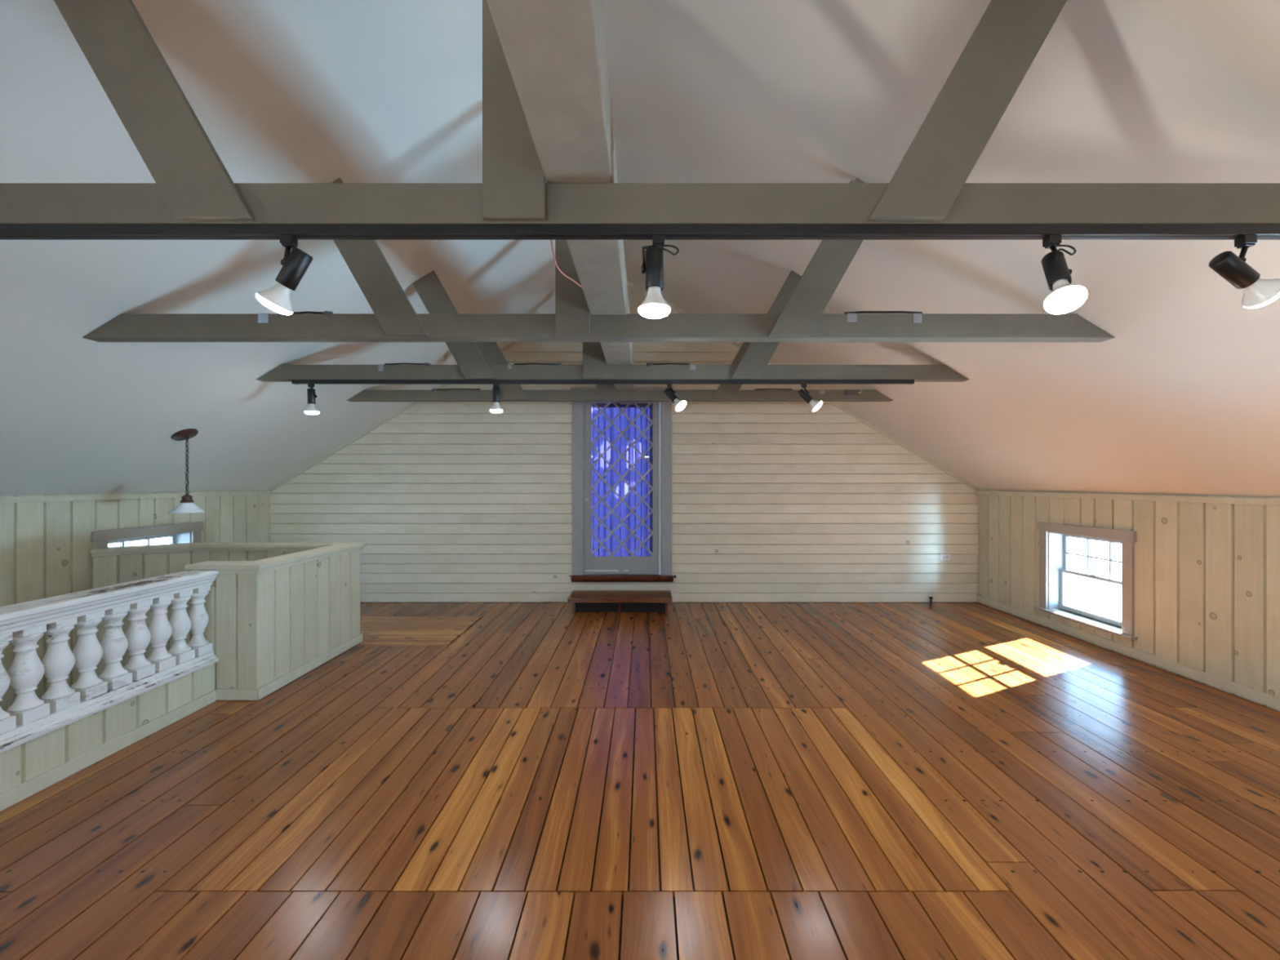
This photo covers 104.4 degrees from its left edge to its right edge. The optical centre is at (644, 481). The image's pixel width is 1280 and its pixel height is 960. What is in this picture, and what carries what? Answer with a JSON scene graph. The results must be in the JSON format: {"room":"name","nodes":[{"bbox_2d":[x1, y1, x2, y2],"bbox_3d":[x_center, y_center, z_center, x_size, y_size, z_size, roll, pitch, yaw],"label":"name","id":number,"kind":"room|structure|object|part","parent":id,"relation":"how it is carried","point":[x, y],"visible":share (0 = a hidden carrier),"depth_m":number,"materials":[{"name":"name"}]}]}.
{"room":"attic loft","nodes":[
{"label":"attic loft","id":0,"kind":"room"},
{"bbox_2d":[0,489,269,711],"bbox_3d":[-4.583,1.976,1.006,0.158,3.749,10.213,0,0,0],"label":"wall","id":1,"kind":"structure","parent":0,"point":[46,548],"depth_m":3.90,"materials":[{"name":"beige paint"}]},
{"bbox_2d":[0,490,271,503],"bbox_3d":[-4.496,0.131,0.978,0.016,0.044,9.955,0,0,0],"label":"trim","id":2,"kind":"structure","parent":1,"relation":"attached to","point":[122,496],"depth_m":4.21,"materials":[{"name":"beige paint"}]},
{"bbox_2d":[91,521,203,639],"bbox_3d":[-4.580,0.848,4.533,0.265,0.885,1.008,0,0,0],"label":"window","id":3,"kind":"structure","parent":1,"relation":"in","point":[188,532],"depth_m":4.54,"materials":[{"name":"grey paint"}]},
{"bbox_3d":[-4.657,0.698,4.533,0.030,0.388,0.754,0,0,0],"label":"sash","id":4,"kind":"part","parent":3,"relation":"part of","materials":[{"name":"paint"}]},
{"bbox_3d":[-4.490,0.835,4.533,0.028,0.860,0.998,0,0,0],"label":"casing","id":5,"kind":"part","parent":3,"relation":"part of","materials":[{"name":"grey paint"}]},
{"bbox_2d":[269,280,978,602],"bbox_3d":[-0.250,-0.440,6.035,8.784,4.179,0.156,0,0,0],"label":"wall","id":6,"kind":"structure","parent":0,"point":[448,501],"depth_m":5.96,"materials":[{"name":"beige paint"}]},
{"bbox_2d":[568,386,675,582],"bbox_3d":[-0.265,0.035,5.993,1.280,2.330,0.240,0,0,0],"label":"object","id":7,"kind":"structure","parent":6,"relation":"in","point":[586,567],"depth_m":5.97,"materials":[{"name":"grey paint"}]},
{"bbox_3d":[-0.268,1.157,5.993,1.215,0.087,0.240,0,0,0],"label":"sill","id":8,"kind":"part","parent":7,"relation":"part of","materials":[{"name":"brown wood"}]},
{"bbox_2d":[591,403,653,555],"bbox_3d":[-0.273,0.015,6.059,0.795,1.990,0.067,0,0,0],"label":"stained glass window","id":9,"kind":"structure","parent":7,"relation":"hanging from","point":[611,522],"depth_m":6.06,"materials":[{"name":"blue glass"}]},
{"bbox_2d":[268,275,979,491],"bbox_3d":[-0.250,-1.170,5.949,8.542,2.618,0.016,0,0,0],"label":"trim","id":10,"kind":"structure","parent":6,"relation":"attached to","point":[628,279],"depth_m":5.94,"materials":[{"name":"beige paint"}]},
{"bbox_2d":[627,285,644,313],"bbox_3d":[-0.122,-2.150,5.945,0.245,0.400,0.024,0,0,0],"label":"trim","id":11,"kind":"structure","parent":6,"relation":"attached to","point":[634,292],"depth_m":5.94,"materials":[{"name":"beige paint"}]},
{"bbox_2d":[940,554,950,559],"bbox_3d":[3.607,0.908,5.952,0.121,0.073,0.010,0,0,0],"label":"power outlet","id":12,"kind":"object","parent":6,"relation":"attached to","point":[943,557],"visible":1,"depth_m":5.95,"materials":[{"name":"white plastic"}]},
{"bbox_2d":[0,602,1279,959],"bbox_3d":[-0.250,1.550,0.987,8.744,0.200,10.173,0,0,0],"label":"floor","id":13,"kind":"structure","parent":0,"point":[461,780],"depth_m":2.23,"materials":[{"name":"brown wood"}]},
{"bbox_2d":[0,662,216,811],"bbox_3d":[-2.913,1.396,1.846,0.163,0.408,2.892,0,0,0],"label":"wall","id":14,"kind":"structure","parent":13,"relation":"on","point":[28,768],"depth_m":2.57,"materials":[{"name":"beige paint"}]},
{"bbox_2d":[0,569,218,753],"bbox_3d":[-2.917,0.887,1.847,0.196,0.607,2.894,0,0,0],"label":"balustrade","id":15,"kind":"object","parent":14,"relation":"on","point":[29,717],"visible":1,"depth_m":2.59,"materials":[{"name":"white paint"}]},
{"bbox_3d":[-2.917,0.634,1.845,0.196,0.101,2.889,0,0,0],"label":"rail","id":16,"kind":"part","parent":15,"relation":"part of","materials":[{"name":"white paint"}]},
{"bbox_3d":[-2.917,1.157,1.845,0.191,0.067,2.889,0,0,0],"label":"rail","id":17,"kind":"part","parent":15,"relation":"part of","materials":[{"name":"white paint"}]},
{"bbox_2d":[90,542,365,700],"bbox_3d":[-3.547,1.100,3.885,2.025,1.100,1.250,0,0,0],"label":"wall","id":18,"kind":"structure","parent":13,"relation":"on","point":[277,612],"depth_m":3.73,"materials":[{"name":"beige paint"}]},
{"bbox_3d":[-2.696,1.409,3.884,0.288,0.074,1.214,0,0,0],"label":"baseboard","id":19,"kind":"part","parent":18,"relation":"part of","materials":[{"name":"beige paint"}]},
{"bbox_2d":[567,590,672,613],"bbox_3d":[-0.270,1.361,5.598,1.140,0.178,0.405,0,0,0],"label":"wooden step","id":20,"kind":"structure","parent":13,"relation":"on","point":[583,601],"depth_m":5.52,"materials":[{"name":"brown wood"}]},
{"bbox_2d":[0,0,1279,497],"bbox_3d":[-0.250,-1.174,1.062,9.044,2.851,10.523,0,0,0],"label":"ceiling","id":21,"kind":"structure","parent":0,"point":[1184,397],"depth_m":2.59,"materials":[{"name":"paint"}]},
{"bbox_2d":[168,428,204,513],"bbox_3d":[-3.700,-0.089,4.010,0.224,0.678,0.224,0,0,0],"label":"pendant lamp","id":22,"kind":"object","parent":21,"relation":"hanging from","point":[187,505],"visible":1,"depth_m":3.99,"materials":[{"name":"brown metal"}]},
{"bbox_3d":[-3.700,0.208,4.010,0.224,0.084,0.224,0,0,0],"label":"lamp shade","id":23,"kind":"part","parent":22,"relation":"part of","materials":[{"name":"white glass"}]},
{"bbox_2d":[180,493,194,502],"bbox_3d":[-3.700,0.134,4.010,0.084,0.072,0.084,0,0,0],"label":"socket","id":24,"kind":"object","parent":22,"relation":"attached to","point":[186,498],"depth_m":3.99,"materials":[{"name":"brown metal"}]},
{"bbox_3d":[-3.700,-0.131,4.010,0.012,0.474,0.011,0,0,0],"label":"cord","id":25,"kind":"part","parent":22,"relation":"part of","materials":[{"name":"metal"}]},
{"bbox_3d":[-3.700,-0.131,4.010,0.021,0.486,0.018,0,0,-39],"label":"chain","id":26,"kind":"part","parent":22,"relation":"part of","materials":[{"name":"brown metal"}]},
{"bbox_2d":[81,177,1115,342],"bbox_3d":[-0.250,-1.615,2.726,5.616,1.668,0.112,0,0,0],"label":"roof truss","id":27,"kind":"object","parent":21,"relation":"attached to","point":[394,318],"depth_m":2.69,"materials":[{"name":"beige paint"}]},
{"bbox_3d":[-2.071,-0.887,2.706,0.055,0.052,0.032,0,0,0],"label":"tape strip","id":28,"kind":"part","parent":27,"relation":"part of","materials":[{"name":"white plastic"}]},
{"bbox_2d":[292,311,333,315],"bbox_3d":[-1.814,-0.913,2.698,0.227,0.032,0.028,0,0,0],"label":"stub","id":29,"kind":"object","parent":27,"relation":"attached to","point":[326,313],"visible":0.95,"depth_m":2.70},
{"bbox_3d":[-1.837,-0.920,2.702,0.183,0.016,0.012,0,0,1],"label":"cord","id":30,"kind":"part","parent":29,"relation":"part of","materials":[{"name":"black plastic"}]},
{"bbox_3d":[-0.390,-1.618,2.682,0.185,1.662,0.020,0,0,0],"label":"king post","id":31,"kind":"part","parent":27,"relation":"part of","materials":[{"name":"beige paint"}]},
{"bbox_3d":[1.125,-0.890,2.706,0.050,0.046,0.032,0,0,0],"label":"tape strip","id":32,"kind":"part","parent":27,"relation":"part of","materials":[{"name":"white plastic"}]},
{"bbox_2d":[844,311,922,313],"bbox_3d":[1.300,-0.921,2.704,0.422,0.018,0.012,0,0,0],"label":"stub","id":33,"kind":"object","parent":27,"relation":"attached to","point":[857,312],"visible":1,"depth_m":2.70,"materials":[{"name":"black plastic"}]},
{"bbox_3d":[1.481,-0.887,2.706,0.045,0.052,0.032,0,0,0],"label":"tape strip","id":34,"kind":"part","parent":27,"relation":"part of","materials":[{"name":"white plastic"}]},
{"bbox_2d":[291,379,914,384],"bbox_3d":[-0.325,-0.779,3.880,4.848,0.032,0.040,0,0,0],"label":"track","id":35,"kind":"object","parent":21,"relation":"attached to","point":[293,381],"visible":1,"depth_m":3.86,"materials":[{"name":"black metal"}]},
{"bbox_2d":[304,383,319,414],"bbox_3d":[-2.610,-0.645,3.889,0.097,0.241,0.097,0,0,0],"label":"track spotlight","id":36,"kind":"object","parent":35,"relation":"hanging from","point":[311,396],"visible":1,"depth_m":3.87,"materials":[{"name":"black metal"}]},
{"bbox_3d":[-2.610,-0.583,3.889,0.097,0.076,0.097,0,0,0],"label":"bulb","id":37,"kind":"part","parent":36,"relation":"part of","materials":[{"name":"white glass"}]},
{"bbox_3d":[-2.610,-0.537,3.889,0.097,0.025,0.097,0,0,0],"label":"bulb","id":38,"kind":"part","parent":36,"relation":"part of","materials":[{"name":"white glass"}]},
{"bbox_2d":[489,383,502,413],"bbox_3d":[-1.164,-0.652,3.889,0.097,0.229,0.097,0,0,0],"label":"track spotlight","id":39,"kind":"object","parent":35,"relation":"hanging from","point":[495,408],"visible":1,"depth_m":3.86,"materials":[{"name":"black metal"}]},
{"bbox_3d":[-1.164,-0.595,3.889,0.097,0.076,0.097,0,0,0],"label":"bulb","id":40,"kind":"part","parent":39,"relation":"part of","materials":[{"name":"white glass"}]},
{"bbox_3d":[-1.164,-0.550,3.889,0.097,0.025,0.097,0,0,0],"label":"bulb","id":41,"kind":"part","parent":39,"relation":"part of","materials":[{"name":"white glass"}]},
{"bbox_2d":[663,383,685,410],"bbox_3d":[0.238,-0.656,3.849,0.180,0.220,0.096,0,0,40],"label":"track spotlight","id":42,"kind":"object","parent":35,"relation":"hanging from","point":[668,392],"visible":1,"depth_m":3.83,"materials":[{"name":"black metal"}]},
{"bbox_3d":[0.266,-0.601,3.817,0.098,0.099,0.090,0,0,0],"label":"bulb","id":43,"kind":"part","parent":42,"relation":"part of","materials":[{"name":"white glass"}]},
{"bbox_3d":[0.278,-0.582,3.817,0.081,0.073,0.092,0,0,0],"label":"bulb","id":44,"kind":"part","parent":42,"relation":"part of","materials":[{"name":"white glass"}]},
{"bbox_2d":[796,383,822,411],"bbox_3d":[1.281,-0.655,3.850,0.185,0.221,0.096,0,0,6],"label":"track spotlight","id":45,"kind":"object","parent":35,"relation":"hanging from","point":[815,405],"visible":1,"depth_m":3.84,"materials":[{"name":"black metal"}]},
{"bbox_3d":[1.318,-0.599,3.844,0.099,0.099,0.095,0,0,0],"label":"bulb","id":46,"kind":"part","parent":45,"relation":"part of","materials":[{"name":"white glass"}]},
{"bbox_3d":[1.336,-0.583,3.844,0.074,0.076,0.096,0,0,0],"label":"bulb","id":47,"kind":"part","parent":45,"relation":"part of","materials":[{"name":"white glass"}]},
{"bbox_2d":[256,270,968,382],"bbox_3d":[-0.250,-1.622,3.901,5.572,1.654,0.112,0,0,0],"label":"roof truss","id":48,"kind":"object","parent":21,"relation":"attached to","point":[471,365],"depth_m":3.87,"materials":[{"name":"beige paint"}]},
{"bbox_3d":[-2.058,-0.888,3.881,0.040,0.052,0.032,0,0,0],"label":"tape strip","id":49,"kind":"part","parent":48,"relation":"part of","materials":[{"name":"white plastic"}]},
{"bbox_2d":[384,362,431,366],"bbox_3d":[-1.855,-0.913,3.873,0.357,0.032,0.028,0,0,0],"label":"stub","id":50,"kind":"object","parent":48,"relation":"attached to","point":[425,363],"visible":1,"depth_m":3.87,"materials":[{"name":"black plastic"}]},
{"bbox_3d":[-1.877,-0.920,3.877,0.312,0.016,0.012,0,0,1],"label":"cord","id":51,"kind":"part","parent":50,"relation":"part of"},
{"bbox_3d":[-1.054,-0.895,3.881,0.030,0.036,0.032,0,0,0],"label":"tape strip","id":52,"kind":"part","parent":48,"relation":"part of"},
{"bbox_2d":[513,362,561,366],"bbox_3d":[-0.835,-0.913,3.873,0.375,0.032,0.028,0,0,0],"label":"stub","id":53,"kind":"object","parent":48,"relation":"attached to","point":[557,363],"visible":1,"depth_m":3.87,"materials":[{"name":"black plastic"}]},
{"bbox_3d":[-0.858,-0.920,3.877,0.331,0.016,0.012,0,0,1],"label":"cord","id":54,"kind":"part","parent":53,"relation":"part of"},
{"bbox_3d":[-0.390,-1.625,3.857,0.185,1.648,0.020,0,0,0],"label":"king post","id":55,"kind":"part","parent":48,"relation":"part of","materials":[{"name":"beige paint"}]},
{"bbox_2d":[646,362,689,366],"bbox_3d":[0.180,-0.913,3.873,0.338,0.032,0.028,0,0,0],"label":"stub","id":56,"kind":"object","parent":48,"relation":"attached to","point":[649,363],"visible":1,"depth_m":3.87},
{"bbox_3d":[0.203,-0.920,3.877,0.293,0.016,0.012,0,0,1],"label":"cord","id":57,"kind":"part","parent":56,"relation":"part of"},
{"bbox_3d":[0.374,-0.893,3.881,0.045,0.042,0.032,0,0,0],"label":"tape strip","id":58,"kind":"part","parent":48,"relation":"part of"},
{"bbox_2d":[346,342,893,401],"bbox_3d":[-0.250,-1.633,5.019,5.502,1.633,0.112,0,0,0],"label":"roof truss","id":59,"kind":"object","parent":21,"relation":"attached to","point":[491,352],"depth_m":4.98,"materials":[{"name":"beige paint"}]},
{"bbox_2d":[431,388,480,391],"bbox_3d":[-1.900,-0.923,4.991,0.487,0.032,0.028,0,0,0],"label":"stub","id":60,"kind":"object","parent":59,"relation":"attached to","point":[433,389],"visible":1,"depth_m":4.99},
{"bbox_3d":[-1.877,-0.930,4.995,0.442,0.016,0.012,0,0,1],"label":"cord","id":61,"kind":"part","parent":60,"relation":"part of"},
{"bbox_3d":[-0.390,-1.636,4.975,0.185,1.627,0.020,0,0,0],"label":"king post","id":62,"kind":"part","parent":59,"relation":"part of","materials":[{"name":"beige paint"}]},
{"bbox_2d":[755,388,792,391],"bbox_3d":[1.297,-0.923,4.991,0.374,0.032,0.028,0,0,0],"label":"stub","id":63,"kind":"object","parent":59,"relation":"attached to","point":[789,389],"visible":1,"depth_m":4.99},
{"bbox_3d":[1.274,-0.930,4.995,0.330,0.016,0.012,0,0,1],"label":"cord","id":64,"kind":"part","parent":63,"relation":"part of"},
{"bbox_3d":[1.785,-0.898,4.999,0.050,0.042,0.032,0,0,0],"label":"tape strip","id":65,"kind":"part","parent":59,"relation":"part of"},
{"bbox_2d":[844,389,862,395],"bbox_3d":[2.097,-0.895,4.974,0.174,0.070,0.048,0,0,0],"label":"junction box","id":66,"kind":"object","parent":59,"relation":"attached to","point":[847,393],"visible":1,"depth_m":4.95,"materials":[{"name":"white plastic"}]},
{"bbox_2d":[0,223,1279,239],"bbox_3d":[-0.150,-0.759,1.510,4.608,0.034,0.040,0,0,0],"label":"track","id":67,"kind":"object","parent":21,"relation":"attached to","point":[7,231],"visible":1,"depth_m":1.49,"materials":[{"name":"black metal"}]},
{"bbox_2d":[255,235,312,315],"bbox_3d":[-1.097,-0.629,1.519,0.160,0.231,0.097,0,0,0],"label":"track spotlight","id":68,"kind":"object","parent":67,"relation":"hanging from","point":[295,263],"visible":1,"depth_m":1.50,"materials":[{"name":"black metal"}]},
{"bbox_3d":[-1.134,-0.543,1.519,0.085,0.060,0.097,0,0,0],"label":"bulb","id":69,"kind":"part","parent":68,"relation":"part of","materials":[{"name":"white glass"}]},
{"bbox_3d":[-1.132,-0.571,1.519,0.090,0.098,0.090,0,0,-39],"label":"bulb","id":70,"kind":"part","parent":68,"relation":"part of","materials":[{"name":"white glass"}]},
{"bbox_3d":[-1.095,-0.667,1.513,0.025,0.025,0.021,0,0,0],"label":"knob","id":71,"kind":"part","parent":68,"relation":"part of","materials":[{"name":"black metal"}]},
{"bbox_3d":[-1.090,-0.691,1.512,0.026,0.053,0.013,0,0,13],"label":"stem","id":72,"kind":"part","parent":68,"relation":"part of","materials":[{"name":"black metal"}]},
{"bbox_2d":[638,235,679,318],"bbox_3d":[0.034,-0.624,1.513,0.108,0.242,0.096,0,0,-28],"label":"track spotlight","id":73,"kind":"object","parent":67,"relation":"hanging from","point":[654,306],"visible":1,"depth_m":1.49,"materials":[{"name":"black metal"}]},
{"bbox_3d":[-0.001,-0.645,1.510,0.019,0.022,0.021,0,0,0],"label":"knob","id":74,"kind":"part","parent":73,"relation":"part of","materials":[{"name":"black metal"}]},
{"bbox_3d":[0.016,-0.683,1.510,0.052,0.077,0.012,0,0,0],"label":"stem","id":75,"kind":"part","parent":73,"relation":"part of","materials":[{"name":"black metal"}]},
{"bbox_3d":[0.029,-0.514,1.510,0.097,0.022,0.097,0,0,0],"label":"bulb","id":76,"kind":"part","parent":73,"relation":"part of","materials":[{"name":"white glass"}]},
{"bbox_3d":[0.029,-0.561,1.510,0.097,0.073,0.097,0,0,0],"label":"bulb","id":77,"kind":"part","parent":73,"relation":"part of","materials":[{"name":"white glass"}]},
{"bbox_2d":[1040,235,1087,314],"bbox_3d":[1.226,-0.619,1.456,0.096,0.252,0.152,0,0,30],"label":"track spotlight","id":78,"kind":"object","parent":67,"relation":"hanging from","point":[1064,297],"visible":1,"depth_m":1.45,"materials":[{"name":"black metal"}]},
{"bbox_3d":[1.251,-0.670,1.497,0.013,0.096,0.047,0,0,-41],"label":"stem","id":79,"kind":"part","parent":78,"relation":"part of","materials":[{"name":"black metal"}]},
{"bbox_3d":[1.211,-0.550,1.432,0.096,0.096,0.093,0,0,0],"label":"bulb","id":80,"kind":"part","parent":78,"relation":"part of","materials":[{"name":"white glass"}]},
{"bbox_3d":[1.211,-0.521,1.428,0.096,0.055,0.088,0,0,0],"label":"bulb","id":81,"kind":"part","parent":78,"relation":"part of","materials":[{"name":"white glass"}]},
{"bbox_2d":[1208,235,1279,308],"bbox_3d":[1.832,-0.639,1.519,0.195,0.211,0.097,0,0,0],"label":"track spotlight","id":82,"kind":"object","parent":67,"relation":"hanging from","point":[1258,292],"visible":1,"depth_m":1.50,"materials":[{"name":"black metal"}]},
{"bbox_3d":[1.822,-0.694,1.512,0.026,0.047,0.013,0,0,13],"label":"stem","id":83,"kind":"part","parent":82,"relation":"part of","materials":[{"name":"black metal"}]},
{"bbox_3d":[1.873,-0.585,1.519,0.098,0.097,0.097,0,0,0],"label":"bulb","id":84,"kind":"part","parent":82,"relation":"part of","materials":[{"name":"white glass"}]},
{"bbox_3d":[1.898,-0.575,1.519,0.063,0.082,0.097,0,0,0],"label":"bulb","id":85,"kind":"part","parent":82,"relation":"part of","materials":[{"name":"white glass"}]},
{"bbox_2d":[0,0,1279,223],"bbox_3d":[-0.250,-1.613,1.524,5.635,1.673,0.112,0,0,0],"label":"roof truss","id":86,"kind":"object","parent":21,"relation":"attached to","point":[193,184],"visible":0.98,"depth_m":1.49,"materials":[{"name":"beige paint"}]},
{"bbox_3d":[-0.390,-1.616,1.480,0.185,1.667,0.020,0,0,0],"label":"king post","id":87,"kind":"part","parent":86,"relation":"part of","materials":[{"name":"beige paint"}]},
{"bbox_2d":[486,0,636,404],"bbox_3d":[-0.197,-0.995,0.979,0.198,0.263,9.957,0,0,0],"label":"beam","id":88,"kind":"structure","parent":86,"relation":"on","point":[554,51],"depth_m":1.19,"materials":[{"name":"beige paint"}]},
{"bbox_2d":[550,240,582,287],"bbox_3d":[-0.310,-0.846,1.932,0.035,0.108,0.698,0,0,1],"label":"wire","id":89,"kind":"object","parent":86,"relation":"hanging from","point":[550,240],"visible":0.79,"depth_m":1.83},
{"bbox_2d":[849,180,858,182],"bbox_3d":[0.635,-0.905,1.515,0.022,0.014,0.030,0,0,0],"label":"wood offcut","id":90,"kind":"object","parent":86,"relation":"on","point":[851,181],"visible":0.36,"depth_m":1.50,"materials":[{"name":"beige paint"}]},
{"bbox_2d":[978,489,1279,711],"bbox_3d":[4.083,0.875,1.006,0.158,1.549,10.213,0,0,0],"label":"wall","id":91,"kind":"structure","parent":0,"point":[1206,575],"depth_m":3.70,"materials":[{"name":"beige paint"}]},
{"bbox_2d":[1033,521,1137,639],"bbox_3d":[4.080,0.848,4.533,0.265,0.885,1.008,0,0,0],"label":"window","id":92,"kind":"structure","parent":91,"relation":"in","point":[1054,538],"depth_m":4.64,"materials":[{"name":"grey paint"}]},
{"bbox_3d":[4.014,1.277,4.533,0.135,0.026,1.008,0,0,0],"label":"sill","id":93,"kind":"part","parent":92,"relation":"part of","materials":[{"name":"grey paint"}]},
{"bbox_3d":[4.122,1.062,4.533,0.030,0.400,0.754,0,0,0],"label":"sash","id":94,"kind":"part","parent":92,"relation":"part of","materials":[{"name":"paint"}]},
{"bbox_3d":[4.157,0.698,4.533,0.030,0.388,0.754,0,0,0],"label":"sash","id":95,"kind":"part","parent":92,"relation":"part of","materials":[{"name":"paint"}]},
{"bbox_2d":[977,595,1279,710],"bbox_3d":[3.995,1.399,0.978,0.018,0.074,9.955,0,0,0],"label":"baseboard","id":96,"kind":"structure","parent":91,"relation":"attached to","point":[1273,701],"depth_m":3.90,"materials":[{"name":"beige paint"}]},
{"bbox_2d":[977,490,1279,506],"bbox_3d":[3.996,0.131,0.978,0.016,0.044,9.955,0,0,0],"label":"trim","id":97,"kind":"structure","parent":91,"relation":"attached to","point":[1254,501],"depth_m":3.90,"materials":[{"name":"beige paint"}]},
{"label":"outside","id":98,"kind":"structure","parent":0,"visible":0},
{"bbox_2d":[107,537,1121,621],"bbox_3d":[0.000,4.750,0.000,160.000,0.001,160.000,0,0,0],"label":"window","id":99,"kind":"structure","parent":98,"point":[1101,597],"depth_m":24.34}
]}

